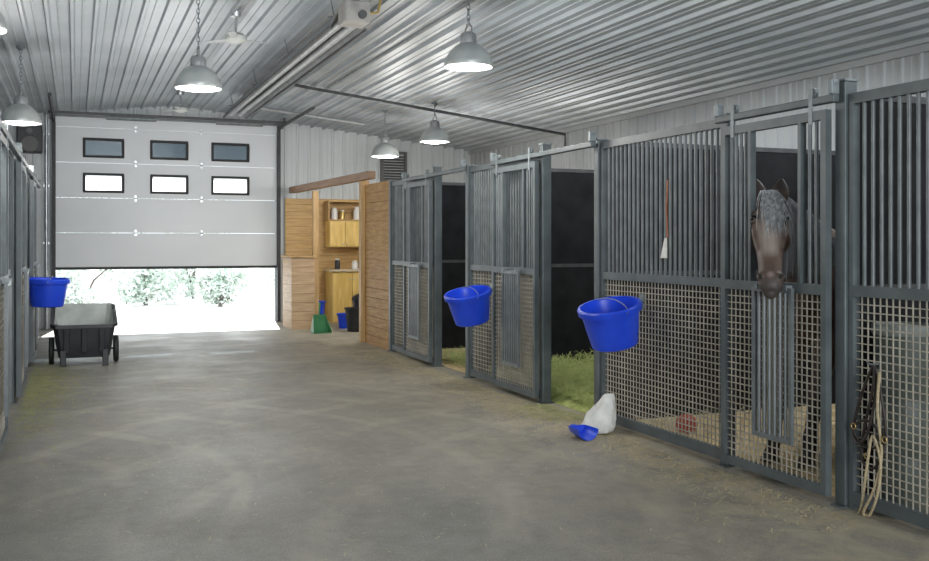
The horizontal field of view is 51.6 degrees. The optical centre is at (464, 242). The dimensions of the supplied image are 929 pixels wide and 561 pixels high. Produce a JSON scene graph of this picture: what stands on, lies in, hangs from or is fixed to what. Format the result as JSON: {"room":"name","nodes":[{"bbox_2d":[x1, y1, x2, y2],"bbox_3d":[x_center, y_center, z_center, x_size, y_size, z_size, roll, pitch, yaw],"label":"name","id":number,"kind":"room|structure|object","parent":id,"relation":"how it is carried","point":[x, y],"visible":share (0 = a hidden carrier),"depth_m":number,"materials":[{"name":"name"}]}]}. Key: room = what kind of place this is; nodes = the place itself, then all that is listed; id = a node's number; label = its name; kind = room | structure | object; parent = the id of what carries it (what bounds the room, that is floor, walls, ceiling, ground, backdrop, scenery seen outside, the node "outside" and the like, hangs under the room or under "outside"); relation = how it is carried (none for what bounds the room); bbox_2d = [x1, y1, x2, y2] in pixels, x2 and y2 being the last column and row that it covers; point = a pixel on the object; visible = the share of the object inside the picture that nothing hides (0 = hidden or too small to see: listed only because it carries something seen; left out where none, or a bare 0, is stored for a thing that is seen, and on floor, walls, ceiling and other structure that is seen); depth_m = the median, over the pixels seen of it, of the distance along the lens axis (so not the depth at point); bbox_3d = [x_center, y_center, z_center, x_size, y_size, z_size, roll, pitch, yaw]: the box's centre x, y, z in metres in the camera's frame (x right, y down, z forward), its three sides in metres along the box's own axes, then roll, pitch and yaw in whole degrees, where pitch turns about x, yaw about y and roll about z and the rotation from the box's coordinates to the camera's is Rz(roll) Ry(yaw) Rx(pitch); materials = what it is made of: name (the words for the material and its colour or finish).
{"room":"farm building","nodes":[
{"label":"farm building","id":0,"kind":"room"},
{"bbox_2d":[6,106,470,328],"bbox_3d":[-5.247,-0.509,17.608,11.600,4.018,0.020,0,0,-22],"label":"wall","id":1,"kind":"structure","parent":0,"point":[308,155],"depth_m":18.55,"materials":[{"name":"white metal"}]},
{"bbox_2d":[17,125,42,153],"bbox_3d":[-7.482,-1.785,16.521,0.400,0.470,0.314,0,0,-22],"label":"loudspeaker","id":2,"kind":"object","parent":1,"relation":"attached to","point":[30,137],"visible":0.86,"depth_m":16.39,"materials":[{"name":"black plastic"}]},
{"bbox_2d":[43,114,49,328],"bbox_3d":[-7.288,-0.370,16.735,0.100,3.740,0.065,0,0,-22],"label":"conduit pipe","id":3,"kind":"object","parent":1,"relation":"attached to","point":[46,133],"visible":0.84,"depth_m":16.71,"materials":[{"name":"metal"}]},
{"bbox_2d":[52,113,278,328],"bbox_3d":[-5.402,-0.405,17.605,3.970,3.810,0.150,0,0,-22],"label":"trim","id":4,"kind":"structure","parent":1,"relation":"attached to","point":[55,113],"depth_m":18.27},
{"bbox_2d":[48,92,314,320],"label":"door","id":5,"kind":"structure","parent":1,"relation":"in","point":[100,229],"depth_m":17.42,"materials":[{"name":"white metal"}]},
{"bbox_2d":[285,198,388,313],"bbox_3d":[-1.683,0.325,18.999,3.750,2.350,0.060,0,0,-22],"label":"lining","id":6,"kind":"object","parent":1,"relation":"attached to","point":[298,218],"visible":0.15,"depth_m":18.52,"materials":[{"name":"brown wood"}]},
{"bbox_2d":[324,201,358,220],"bbox_3d":[-2.209,-0.615,18.553,0.940,0.380,0.350,0,0,-22],"label":"open shelf","id":7,"kind":"object","parent":6,"relation":"attached to","point":[326,203],"visible":0.57,"depth_m":18.36,"materials":[{"name":"brown wood"}]},
{"bbox_2d":[331,208,337,218],"bbox_3d":[-2.497,-0.562,18.410,0.122,0.220,0.120,0,0,-22],"label":"storage jar","id":8,"kind":"object","parent":7,"relation":"on","point":[334,213],"visible":0.98,"depth_m":18.36,"materials":[{"name":"white plastic"}]},
{"bbox_2d":[353,207,358,219],"bbox_3d":[-2.079,-0.577,18.579,0.143,0.250,0.141,0,0,-22],"label":"storage jar","id":9,"kind":"object","parent":7,"relation":"on","point":[356,210],"visible":0.81,"depth_m":18.52,"materials":[{"name":"ceramic"}]},
{"bbox_2d":[325,221,374,246],"bbox_3d":[-2.203,-0.170,18.538,0.900,0.500,0.384,0,0,-22],"label":"upper cabinet","id":10,"kind":"object","parent":6,"relation":"attached to","point":[337,233],"visible":0.66,"depth_m":18.33,"materials":[{"name":"yellow wood"}]},
{"bbox_2d":[380,152,406,181],"bbox_3d":[-1.411,-1.520,19.113,0.540,0.600,0.068,0,0,-22],"label":"air vent","id":11,"kind":"object","parent":1,"relation":"in","point":[382,171],"visible":0.74,"depth_m":19.10,"materials":[{"name":"metal"}]},
{"bbox_2d":[281,255,316,329],"bbox_3d":[-2.950,0.860,17.066,0.470,1.280,0.810,0,0,-22],"label":"wall","id":12,"kind":"structure","parent":0,"point":[298,270],"depth_m":16.73,"materials":[{"name":"brown wood"}]},
{"bbox_2d":[365,181,388,349],"bbox_3d":[-1.258,0.313,13.943,0.040,2.374,1.190,0,0,-22],"label":"wall","id":13,"kind":"structure","parent":0,"point":[376,194],"depth_m":13.89,"materials":[{"name":"orange wood"}]},
{"bbox_2d":[0,322,928,560],"bbox_3d":[-0.500,1.575,5.894,11.800,0.150,25.300,0,0,-22],"label":"floor","id":14,"kind":"structure","parent":0,"point":[618,513],"depth_m":6.17,"materials":[{"name":"concrete"}]},
{"bbox_2d":[8,148,10,277],"bbox_3d":[-3.915,0.328,8.117,0.050,2.345,1.715,0,0,-22],"label":"fence","id":15,"kind":"object","parent":14,"relation":"on","point":[9,151],"visible":0.04,"depth_m":8.88,"materials":[{"name":"metal"}]},
{"bbox_2d":[8,158,8,268],"bbox_3d":[-3.915,-0.273,8.117,0.020,1.025,1.547,0,0,-22],"label":"grille","id":16,"kind":"object","parent":15,"relation":"attached to","point":[8,158],"depth_m":8.82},
{"bbox_2d":[8,147,17,403],"bbox_3d":[-4.255,0.284,8.957,0.150,2.432,0.097,0,0,-22],"label":"post","id":17,"kind":"object","parent":14,"relation":"on","point":[12,154],"visible":0.25,"depth_m":8.93,"materials":[{"name":"metal"}]},
{"bbox_2d":[16,144,33,175],"bbox_3d":[-4.686,-0.865,10.245,0.060,0.130,2.754,0,0,-22],"label":"door track","id":18,"kind":"object","parent":17,"relation":"attached to","point":[29,168],"visible":0.63,"depth_m":10.36,"materials":[{"name":"metal"}]},
{"bbox_2d":[16,149,29,396],"bbox_3d":[-4.361,0.274,9.508,0.092,2.352,1.000,0,0,-22],"label":"door","id":19,"kind":"structure","parent":18,"relation":"hanging from","point":[22,273],"depth_m":9.07,"materials":[{"name":"grey paint"}]},
{"bbox_2d":[14,159,17,387],"bbox_3d":[-4.659,0.314,9.954,0.120,2.372,0.062,0,0,-22],"label":"post","id":20,"kind":"object","parent":14,"relation":"on","point":[15,160],"visible":0.2,"depth_m":9.93,"materials":[{"name":"metal"}]},
{"bbox_2d":[26,173,30,367],"bbox_3d":[-5.318,0.284,11.580,0.150,2.432,0.097,0,0,-22],"label":"post","id":21,"kind":"object","parent":14,"relation":"on","point":[26,173],"visible":0.17,"depth_m":11.56,"materials":[{"name":"metal"}]},
{"bbox_2d":[29,172,40,188],"bbox_3d":[-5.748,-0.865,12.868,0.060,0.130,2.754,0,0,-22],"label":"door track","id":22,"kind":"object","parent":21,"relation":"attached to","point":[33,176],"visible":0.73,"depth_m":12.87,"materials":[{"name":"metal"}]},
{"bbox_2d":[30,174,39,361],"bbox_3d":[-5.424,0.274,12.131,0.092,2.352,1.000,0,0,-22],"label":"door","id":23,"kind":"structure","parent":22,"relation":"hanging from","point":[34,266],"depth_m":11.67,"materials":[{"name":"grey paint"}]},
{"bbox_2d":[28,176,29,357],"bbox_3d":[-5.722,0.314,12.577,0.120,2.372,0.062,0,0,-22],"label":"post","id":24,"kind":"object","parent":14,"relation":"on","point":[28,176],"visible":0.19,"depth_m":12.56,"materials":[{"name":"metal"}]},
{"bbox_2d":[4,352,103,464],"bbox_3d":[-4.291,1.490,10.351,0.829,0.012,8.853,0,0,-22],"label":"litter","id":25,"kind":"object","parent":14,"relation":"on","point":[43,380],"visible":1,"depth_m":9.45,"materials":[{"name":"plant"}]},
{"bbox_2d":[49,303,118,366],"bbox_3d":[-4.866,1.147,12.274,0.810,0.707,1.366,0,0,-22],"label":"cart","id":26,"kind":"object","parent":14,"relation":"on","point":[84,330],"visible":0.98,"depth_m":11.77,"materials":[{"name":"black plastic"}]},
{"bbox_2d":[312,191,318,313],"bbox_3d":[-2.652,0.290,17.063,0.100,2.420,0.120,0,0,-22],"label":"wooden post","id":27,"kind":"object","parent":14,"relation":"on","point":[315,194],"visible":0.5,"depth_m":17.01,"materials":[{"name":"brown wood"}]},
{"bbox_2d":[310,302,331,333],"bbox_3d":[-2.400,1.248,16.042,0.310,0.499,0.278,0,0,-22],"label":"dustpan","id":28,"kind":"object","parent":14,"relation":"on","point":[320,324],"visible":1,"depth_m":16.12,"materials":[{"name":"green plastic"}]},
{"bbox_2d":[336,313,346,328],"bbox_3d":[-2.100,1.368,16.898,0.310,0.260,0.310,0,0,-22],"label":"pail","id":29,"kind":"object","parent":14,"relation":"on","point":[342,323],"visible":0.56,"depth_m":16.79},
{"bbox_2d":[325,271,373,322],"bbox_3d":[-1.882,1.020,18.544,1.500,0.960,0.614,0,0,-22],"label":"base cabinet","id":30,"kind":"object","parent":14,"relation":"on","point":[340,287],"visible":0.38,"depth_m":18.10,"materials":[{"name":"yellow wood"}]},
{"bbox_2d":[323,269,379,271],"bbox_3d":[-1.886,0.519,18.541,1.570,0.038,0.625,0,0,-22],"label":"countertop","id":31,"kind":"structure","parent":30,"relation":"on","point":[329,270],"depth_m":18.11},
{"bbox_2d":[344,307,358,331],"bbox_3d":[-1.837,1.298,16.303,0.410,0.400,0.410,0,0,-22],"label":"trash can","id":32,"kind":"object","parent":14,"relation":"on","point":[352,313],"visible":0.53,"depth_m":16.15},
{"bbox_2d":[352,294,358,306],"bbox_3d":[-1.804,1.198,17.180,0.430,0.600,0.430,0,0,-22],"label":"waste bin","id":33,"kind":"object","parent":14,"relation":"on","point":[355,298],"visible":0.19,"depth_m":17.03,"materials":[{"name":"black plastic"}]},
{"bbox_2d":[359,181,368,341],"bbox_3d":[-1.522,0.280,14.554,0.130,2.440,0.120,0,0,-22],"label":"wooden post","id":34,"kind":"object","parent":14,"relation":"on","point":[362,184],"visible":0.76,"depth_m":14.49,"materials":[{"name":"brown wood"}]},
{"bbox_2d":[289,171,375,192],"bbox_3d":[-2.320,-1.002,16.189,0.120,0.115,4.560,0,0,-25],"label":"wooden beam","id":35,"kind":"structure","parent":34,"relation":"on","point":[367,175],"depth_m":15.60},
{"bbox_2d":[387,180,396,351],"bbox_3d":[-0.999,0.314,13.330,0.150,2.372,0.082,0,0,-22],"label":"post","id":36,"kind":"object","parent":14,"relation":"on","point":[390,181],"visible":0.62,"depth_m":13.29,"materials":[{"name":"metal"}]},
{"bbox_2d":[392,177,432,362],"bbox_3d":[-0.664,0.328,12.503,0.050,2.345,1.705,0,0,-22],"label":"fence","id":37,"kind":"object","parent":14,"relation":"on","point":[397,186],"visible":0.49,"depth_m":12.90,"materials":[{"name":"metal"}]},
{"bbox_2d":[395,179,432,261],"bbox_3d":[-0.664,-0.273,12.503,0.020,1.025,1.533,0,0,-22],"label":"grille","id":38,"kind":"object","parent":37,"relation":"attached to","point":[417,191],"depth_m":12.49,"materials":[{"name":"metal"}]},
{"bbox_2d":[396,182,464,349],"bbox_3d":[0.623,0.320,13.988,3.380,2.360,0.072,0,0,-22],"label":"wall","id":39,"kind":"structure","parent":14,"relation":"on","point":[453,193],"depth_m":13.62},
{"bbox_2d":[431,166,443,366],"bbox_3d":[-0.327,0.284,11.671,0.150,2.432,0.087,0,0,-22],"label":"post","id":40,"kind":"object","parent":14,"relation":"on","point":[437,181],"visible":1,"depth_m":11.64,"materials":[{"name":"metal"}]},
{"bbox_2d":[401,159,465,181],"bbox_3d":[-0.406,-0.865,11.639,0.060,0.130,2.124,0,0,-22],"label":"door track","id":41,"kind":"object","parent":40,"relation":"attached to","point":[462,167],"visible":0.92,"depth_m":11.36,"materials":[{"name":"metal"}]},
{"bbox_2d":[403,169,431,362],"bbox_3d":[-0.620,0.274,12.103,0.092,2.352,1.000,0,0,-22],"label":"door","id":42,"kind":"structure","parent":41,"relation":"hanging from","point":[411,270],"depth_m":11.99,"materials":[{"name":"grey paint"}]},
{"bbox_2d":[406,185,427,262],"bbox_3d":[-0.597,-0.235,12.112,0.020,0.950,0.838,0,0,-22],"label":"grille","id":43,"kind":"object","parent":42,"relation":"attached to","point":[409,188],"depth_m":12.32,"materials":[{"name":"metal"}]},
{"bbox_2d":[5,334,875,560],"bbox_3d":[-1.874,1.493,9.278,4.328,0.006,13.422,0,0,-22],"label":"litter","id":44,"kind":"object","parent":14,"relation":"on","point":[329,334],"visible":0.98,"depth_m":6.31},
{"bbox_2d":[421,348,464,372],"bbox_3d":[1.138,1.472,12.702,3.350,0.047,2.690,0,0,-22],"label":"wood shavings","id":45,"kind":"object","parent":14,"relation":"on","point":[451,364],"visible":0.04,"depth_m":11.87},
{"bbox_2d":[442,346,464,366],"bbox_3d":[0.415,1.375,11.758,1.347,0.209,1.478,0,0,-22],"label":"hay","id":46,"kind":"object","parent":45,"relation":"on","point":[462,354],"visible":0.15,"depth_m":11.83},
{"bbox_2d":[463,164,475,377],"bbox_3d":[0.063,0.314,10.708,0.150,2.372,0.082,0,0,-22],"label":"post","id":47,"kind":"object","parent":14,"relation":"on","point":[467,165],"visible":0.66,"depth_m":10.66,"materials":[{"name":"metal"}]},
{"bbox_2d":[469,157,539,401],"bbox_3d":[0.410,0.328,9.851,0.050,2.345,1.768,0,0,-22],"label":"fence","id":48,"kind":"object","parent":14,"relation":"on","point":[474,171],"visible":0.45,"depth_m":10.16,"materials":[{"name":"metal"}]},
{"bbox_2d":[444,284,493,326],"bbox_3d":[0.034,0.634,9.740,0.490,0.424,0.485,0,0,14],"label":"bucket","id":49,"kind":"object","parent":48,"relation":"hanging from","point":[469,306],"visible":1,"depth_m":9.62,"materials":[{"name":"blue plastic"}]},
{"bbox_2d":[474,160,538,266],"bbox_3d":[0.410,-0.273,9.851,0.020,1.025,1.596,0,0,-22],"label":"grille","id":50,"kind":"object","parent":48,"relation":"attached to","point":[513,175],"depth_m":10.16,"materials":[{"name":"metal"}]},
{"bbox_2d":[479,403,584,423],"bbox_3d":[0.549,1.491,8.395,0.853,0.009,0.912,0,0,-22],"label":"hay spill","id":51,"kind":"object","parent":14,"relation":"on","point":[539,404],"visible":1,"depth_m":8.46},
{"bbox_2d":[476,168,593,373],"bbox_3d":[1.685,0.320,11.365,3.380,2.360,0.072,0,0,-22],"label":"wall","id":52,"kind":"structure","parent":14,"relation":"on","point":[572,190],"depth_m":11.15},
{"bbox_2d":[536,143,554,403],"bbox_3d":[0.758,0.284,8.993,0.150,2.432,0.084,0,0,-22],"label":"post","id":53,"kind":"object","parent":14,"relation":"on","point":[545,162],"visible":1,"depth_m":8.96,"materials":[{"name":"metal"}]},
{"bbox_2d":[499,362,593,412],"bbox_3d":[2.218,1.401,10.038,3.350,0.189,2.780,0,0,-22],"label":"bed","id":54,"kind":"object","parent":14,"relation":"on","point":[565,401],"visible":0.02,"depth_m":9.11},
{"bbox_2d":[490,350,593,407],"bbox_3d":[1.552,1.310,9.756,1.959,0.259,2.624,0,0,-22],"label":"hay","id":55,"kind":"object","parent":54,"relation":"on","point":[586,360],"visible":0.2,"depth_m":9.52},
{"bbox_2d":[568,424,598,440],"bbox_3d":[0.880,1.454,7.415,0.170,0.085,0.323,0,0,-22],"label":"scoop","id":56,"kind":"object","parent":14,"relation":"on","point":[585,432],"visible":1,"depth_m":7.36,"materials":[{"name":"blue plastic"}]},
{"bbox_2d":[337,350,857,538],"bbox_3d":[-0.017,1.492,9.060,1.242,0.008,9.042,0,0,-22],"label":"litter","id":57,"kind":"object","parent":14,"relation":"on","point":[385,353],"visible":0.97,"depth_m":7.16,"materials":[{"name":"plant"}]},
{"bbox_2d":[581,393,616,433],"bbox_3d":[1.065,1.349,7.627,0.275,0.296,0.338,0,0,-22],"label":"sack","id":58,"kind":"object","parent":14,"relation":"on","point":[602,416],"visible":0.91,"depth_m":7.55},
{"bbox_2d":[594,138,608,404],"bbox_3d":[1.141,0.314,8.048,0.150,2.372,0.084,0,0,-22],"label":"post","id":59,"kind":"object","parent":14,"relation":"on","point":[597,150],"visible":0.35,"depth_m":8.01,"materials":[{"name":"metal"}]},
{"bbox_2d":[490,131,595,165],"bbox_3d":[0.679,-0.865,8.961,0.060,0.130,2.104,0,0,-22],"label":"door track","id":60,"kind":"object","parent":59,"relation":"attached to","point":[592,134],"visible":0.98,"depth_m":8.68,"materials":[{"name":"metal"}]},
{"bbox_2d":[492,148,538,397],"bbox_3d":[0.466,0.274,9.425,0.092,2.352,1.000,0,0,-22],"label":"door","id":61,"kind":"structure","parent":60,"relation":"hanging from","point":[510,319],"depth_m":9.26,"materials":[{"name":"grey paint"}]},
{"bbox_2d":[496,168,532,267],"bbox_3d":[0.488,-0.235,9.434,0.020,0.950,0.838,0,0,-22],"label":"grille","id":62,"kind":"object","parent":61,"relation":"attached to","point":[527,173],"depth_m":9.21,"materials":[{"name":"metal"}]},
{"bbox_2d":[601,120,723,463],"bbox_3d":[1.465,0.328,7.250,0.050,2.345,1.638,0,0,-22],"label":"fence","id":63,"kind":"object","parent":14,"relation":"on","point":[706,448],"visible":0.81,"depth_m":7.21,"materials":[{"name":"metal"}]},
{"bbox_2d":[577,294,644,351],"bbox_3d":[1.099,0.608,7.283,0.491,0.423,0.487,0,0,20],"label":"bucket","id":64,"kind":"object","parent":63,"relation":"hanging from","point":[611,324],"visible":1,"depth_m":7.16,"materials":[{"name":"blue plastic"}]},
{"bbox_2d":[608,128,718,277],"bbox_3d":[1.465,-0.273,7.250,0.020,1.025,1.466,0,0,-22],"label":"grille","id":65,"kind":"object","parent":63,"relation":"attached to","point":[685,132],"depth_m":7.21,"materials":[{"name":"metal"}]},
{"bbox_2d":[660,180,667,257],"bbox_3d":[1.469,-0.177,7.069,0.061,0.576,0.062,0,0,18],"label":"whisk","id":66,"kind":"object","parent":63,"relation":"hanging from","point":[664,248],"visible":1,"depth_m":7.07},
{"bbox_2d":[608,142,834,419],"bbox_3d":[2.763,0.320,8.705,3.380,2.360,0.072,0,0,-22],"label":"wall","id":67,"kind":"structure","parent":14,"relation":"on","point":[772,164],"depth_m":8.35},
{"bbox_2d":[719,113,734,467],"bbox_3d":[1.783,0.314,6.463,0.124,2.372,0.062,0,0,-22],"label":"post","id":68,"kind":"object","parent":14,"relation":"on","point":[724,465],"visible":0.32,"depth_m":6.45,"materials":[{"name":"metal"}]},
{"bbox_2d":[638,404,834,496],"bbox_3d":[3.277,1.473,7.424,3.350,0.046,2.680,0,0,-22],"label":"wood shavings","id":69,"kind":"object","parent":14,"relation":"on","point":[833,405],"visible":0.09,"depth_m":7.21},
{"bbox_2d":[676,414,697,433],"bbox_3d":[1.717,1.400,7.425,0.170,0.156,0.170,0,0,-22],"label":"ball","id":70,"kind":"object","parent":69,"relation":"on","point":[694,418],"visible":0.48,"depth_m":7.37,"materials":[{"name":"red rubber"}]},
{"bbox_2d":[631,406,834,485],"bbox_3d":[2.517,1.443,7.099,1.707,0.074,2.527,0,0,-22],"label":"straw","id":71,"kind":"object","parent":69,"relation":"on","point":[833,423],"visible":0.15,"depth_m":7.18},
{"bbox_2d":[750,178,834,469],"bbox_3d":[2.651,0.528,6.676,2.538,1.897,0.636,0,0,-37],"label":"horse","id":72,"kind":"object","parent":69,"relation":"on","point":[774,230],"visible":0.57,"depth_m":6.19},
{"bbox_2d":[830,78,858,508],"bbox_3d":[2.180,0.284,5.485,0.150,2.432,0.090,0,0,-22],"label":"post","id":73,"kind":"object","parent":14,"relation":"on","point":[847,86],"visible":0.76,"depth_m":5.45,"materials":[{"name":"metal"}]},
{"bbox_2d":[714,79,838,123],"bbox_3d":[1.902,-0.865,5.944,0.060,0.130,1.094,0,0,-22],"label":"door track","id":74,"kind":"object","parent":73,"relation":"attached to","point":[833,84],"visible":1,"depth_m":5.84,"materials":[{"name":"metal"}]},
{"bbox_2d":[721,88,831,496],"bbox_3d":[1.881,0.274,5.931,0.092,2.352,0.960,0,0,-22],"label":"door","id":75,"kind":"structure","parent":74,"relation":"hanging from","point":[824,289],"depth_m":5.80,"materials":[{"name":"grey paint"}]},
{"bbox_2d":[730,121,818,283],"bbox_3d":[1.902,-0.235,5.943,0.020,0.950,0.799,0,0,-22],"label":"grille","id":76,"kind":"object","parent":75,"relation":"attached to","point":[749,133],"depth_m":6.10,"materials":[{"name":"metal"}]},
{"bbox_2d":[848,78,928,529],"bbox_3d":[2.557,0.328,4.554,0.050,2.345,1.922,0,0,-22],"label":"fence","id":77,"kind":"object","parent":14,"relation":"on","point":[917,517],"visible":0.92,"depth_m":5.17,"materials":[{"name":"metal"}]},
{"bbox_2d":[851,360,887,469],"bbox_3d":[2.220,0.937,5.249,0.084,0.598,0.281,0,0,-22],"label":"halter","id":78,"kind":"object","parent":77,"relation":"hanging from","point":[873,367],"visible":0.98,"depth_m":5.24,"materials":[{"name":"fabric"}]},
{"bbox_2d":[857,372,882,516],"bbox_3d":[2.201,1.093,5.220,0.039,0.808,0.183,0,0,-22],"label":"lead rope","id":79,"kind":"object","parent":78,"relation":"hanging from","point":[879,450],"visible":1,"depth_m":5.16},
{"bbox_2d":[862,91,928,289],"bbox_3d":[2.557,-0.273,4.554,0.020,1.025,1.752,0,0,-22],"label":"grille","id":80,"kind":"object","parent":77,"relation":"attached to","point":[890,95],"depth_m":5.17,"materials":[{"name":"metal"}]},
{"bbox_2d":[860,96,928,495],"bbox_3d":[3.801,0.320,6.142,3.380,2.360,0.072,0,0,-22],"label":"wall","id":81,"kind":"structure","parent":14,"relation":"on","point":[904,98],"depth_m":5.57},
{"bbox_3d":[-3.178,0.284,6.298,0.150,2.432,0.097,0,0,-22],"label":"post","id":82,"kind":"object","parent":14,"relation":"on","visible":0},
{"bbox_2d":[1,120,20,156],"bbox_3d":[-3.615,-0.865,7.604,0.060,0.130,2.794,0,0,-22],"label":"door track","id":83,"kind":"object","parent":82,"relation":"attached to","point":[15,147],"visible":0.98,"depth_m":7.88,"materials":[{"name":"metal"}]},
{"bbox_2d":[0,110,11,455],"bbox_3d":[-3.283,0.274,6.848,0.092,2.352,1.000,0,0,-22],"label":"door","id":84,"kind":"structure","parent":83,"relation":"hanging from","point":[5,282],"depth_m":6.94,"materials":[{"name":"grey paint"}]},
{"bbox_3d":[4.178,1.472,5.200,3.350,0.048,1.900,0,0,-22],"label":"wood shavings","id":85,"kind":"object","parent":14,"relation":"on","visible":0},
{"bbox_2d":[871,321,928,512],"bbox_3d":[2.453,0.974,5.369,0.334,1.045,0.334,0,0,-22],"label":"storage box","id":86,"kind":"object","parent":85,"relation":"on","point":[877,324],"visible":0.5,"depth_m":5.23,"materials":[{"name":"metal"}]},
{"bbox_3d":[-4.985,0.327,10.758,0.050,2.345,1.675,0,0,-22],"label":"fence","id":87,"kind":"object","parent":14,"relation":"on","visible":0},
{"bbox_2d":[29,276,70,307],"bbox_3d":[-4.804,0.557,11.051,0.506,0.359,0.506,0,0,-22],"label":"bucket","id":88,"kind":"object","parent":87,"relation":"hanging from","point":[44,292],"visible":0.87,"depth_m":10.89,"materials":[{"name":"blue plastic"}]},
{"bbox_2d":[0,0,928,150],"bbox_3d":[-0.509,-2.203,5.917,11.700,0.634,25.350,0,0,-22],"label":"ceiling","id":89,"kind":"structure","parent":0,"point":[558,64],"depth_m":11.13,"materials":[{"name":"metal"}]},
{"bbox_2d":[0,12,7,34],"bbox_3d":[-3.334,-1.833,6.471,0.462,0.823,0.462,0,0,-22],"label":"pendant lamp","id":90,"kind":"object","parent":89,"relation":"hanging from","point":[3,26],"visible":1,"depth_m":6.50,"materials":[{"name":"metal"}]},
{"bbox_2d":[1,45,41,125],"bbox_3d":[-5.082,-1.801,10.996,0.443,0.905,0.443,0,0,-22],"label":"pendant lamp","id":91,"kind":"object","parent":89,"relation":"hanging from","point":[20,113],"visible":0.98,"depth_m":10.89,"materials":[{"name":"metal"}]},
{"bbox_2d":[160,92,202,112],"bbox_3d":[-4.618,-2.317,15.779,0.679,0.334,0.684,0,0,-22],"label":"ceiling fan","id":92,"kind":"object","parent":89,"relation":"hanging from","point":[179,108],"visible":0.99,"depth_m":15.75,"materials":[{"name":"metal"}]},
{"bbox_2d":[174,0,221,91],"bbox_3d":[-2.550,-1.944,9.195,0.443,0.981,0.443,0,0,-22],"label":"pendant lamp","id":93,"kind":"object","parent":89,"relation":"hanging from","point":[197,77],"visible":1,"depth_m":9.08,"materials":[{"name":"metal"}]},
{"bbox_2d":[205,11,270,43],"bbox_3d":[-2.402,-2.317,10.311,0.679,0.334,0.684,0,0,-22],"label":"ceiling fan","id":94,"kind":"object","parent":89,"relation":"hanging from","point":[233,37],"visible":1,"depth_m":10.29,"materials":[{"name":"metal"}]},
{"bbox_2d":[223,0,381,118],"bbox_3d":[-2.350,-2.258,12.462,0.484,0.385,7.535,0,0,-22],"label":"heater","id":95,"kind":"object","parent":89,"relation":"hanging from","point":[347,25],"visible":1,"depth_m":10.79,"materials":[{"name":"metal"}]},
{"bbox_2d":[260,107,363,125],"bbox_3d":[-2.721,-2.220,16.701,2.006,0.267,0.060,0,0,-22],"label":"flue pipe","id":96,"kind":"object","parent":89,"relation":"attached to","point":[262,108],"visible":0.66,"depth_m":16.72,"materials":[{"name":"metal"}]},
{"bbox_2d":[371,109,398,157],"bbox_3d":[-1.306,-1.793,15.764,0.462,0.802,0.462,0,0,-22],"label":"pendant lamp","id":97,"kind":"object","parent":89,"relation":"hanging from","point":[384,149],"visible":1,"depth_m":15.63,"materials":[{"name":"metal"}]},
{"bbox_2d":[327,0,473,89],"bbox_3d":[-0.445,-2.281,10.286,0.032,0.032,8.400,0,0,-22],"label":"conduit pipe","id":98,"kind":"object","parent":89,"relation":"attached to","point":[465,3],"visible":1,"depth_m":10.76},
{"bbox_2d":[295,84,565,146],"bbox_3d":[-0.410,-1.951,15.004,4.516,0.801,0.048,0,0,-22],"label":"gas pipe","id":99,"kind":"object","parent":89,"relation":"attached to","point":[296,85],"visible":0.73,"depth_m":14.93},
{"bbox_2d":[420,102,449,143],"bbox_3d":[-0.456,-1.834,14.705,0.462,0.624,0.462,0,0,-22],"label":"pendant lamp","id":100,"kind":"object","parent":89,"relation":"hanging from","point":[434,134],"visible":1,"depth_m":14.57,"materials":[{"name":"metal"}]},
{"bbox_2d":[444,0,492,71],"bbox_3d":[0.037,-1.978,9.003,0.462,0.712,0.462,0,0,-22],"label":"pendant lamp","id":101,"kind":"object","parent":89,"relation":"hanging from","point":[467,56],"visible":1,"depth_m":8.88,"materials":[{"name":"metal"}]},
{"bbox_2d":[471,52,928,169],"bbox_3d":[4.866,-0.205,8.068,0.020,3.411,25.300,0,0,-22],"label":"wall","id":102,"kind":"structure","parent":0,"point":[915,67],"depth_m":11.57,"materials":[{"name":"metal"}]},
{"bbox_2d":[468,43,928,154],"bbox_3d":[4.839,-1.861,8.041,0.030,0.080,25.270,0,0,-22],"label":"trim","id":103,"kind":"structure","parent":102,"relation":"attached to","point":[921,48],"depth_m":11.63,"materials":[{"name":"metal"}]},
{"label":"outside","id":104,"kind":"structure","parent":0,"visible":0},
{"bbox_2d":[74,268,274,326],"bbox_3d":[-12.007,1.606,56.259,140.000,0.188,76.700,0,0,-22],"label":"ground","id":105,"kind":"structure","parent":104,"point":[258,307],"depth_m":22.16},
{"bbox_2d":[56,270,107,303],"bbox_3d":[-8.660,0.976,21.123,1.386,1.157,1.202,0,0,2],"label":"shrub","id":106,"kind":"object","parent":105,"relation":"on","point":[75,290],"visible":0.46,"depth_m":21.06,"materials":[{"name":"green plant"}]},
{"bbox_2d":[59,269,132,290],"bbox_3d":[-9.961,0.366,25.046,2.978,2.372,1.848,0,0,-35],"label":"shrub","id":107,"kind":"object","parent":105,"relation":"on","point":[81,272],"visible":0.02,"depth_m":25.28,"materials":[{"name":"green plant"}]},
{"bbox_2d":[114,269,187,305],"bbox_3d":[-7.670,0.932,23.477,1.721,1.229,1.202,0,0,-39],"label":"shrub","id":108,"kind":"object","parent":105,"relation":"on","point":[152,278],"visible":0.85,"depth_m":23.31,"materials":[{"name":"green plant"}]},
{"bbox_2d":[161,268,239,298],"bbox_3d":[-7.287,0.397,26.265,2.395,2.280,2.199,0,0,-22],"label":"shrub","id":109,"kind":"object","parent":105,"relation":"on","point":[190,282],"visible":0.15,"depth_m":25.98,"materials":[{"name":"green plant"}]},
{"bbox_2d":[194,268,252,306],"bbox_3d":[-5.804,0.979,22.987,1.300,1.129,1.108,0,0,-45],"label":"shrub","id":110,"kind":"object","parent":105,"relation":"on","point":[215,283],"visible":0.99,"depth_m":22.83,"materials":[{"name":"green plant"}]},
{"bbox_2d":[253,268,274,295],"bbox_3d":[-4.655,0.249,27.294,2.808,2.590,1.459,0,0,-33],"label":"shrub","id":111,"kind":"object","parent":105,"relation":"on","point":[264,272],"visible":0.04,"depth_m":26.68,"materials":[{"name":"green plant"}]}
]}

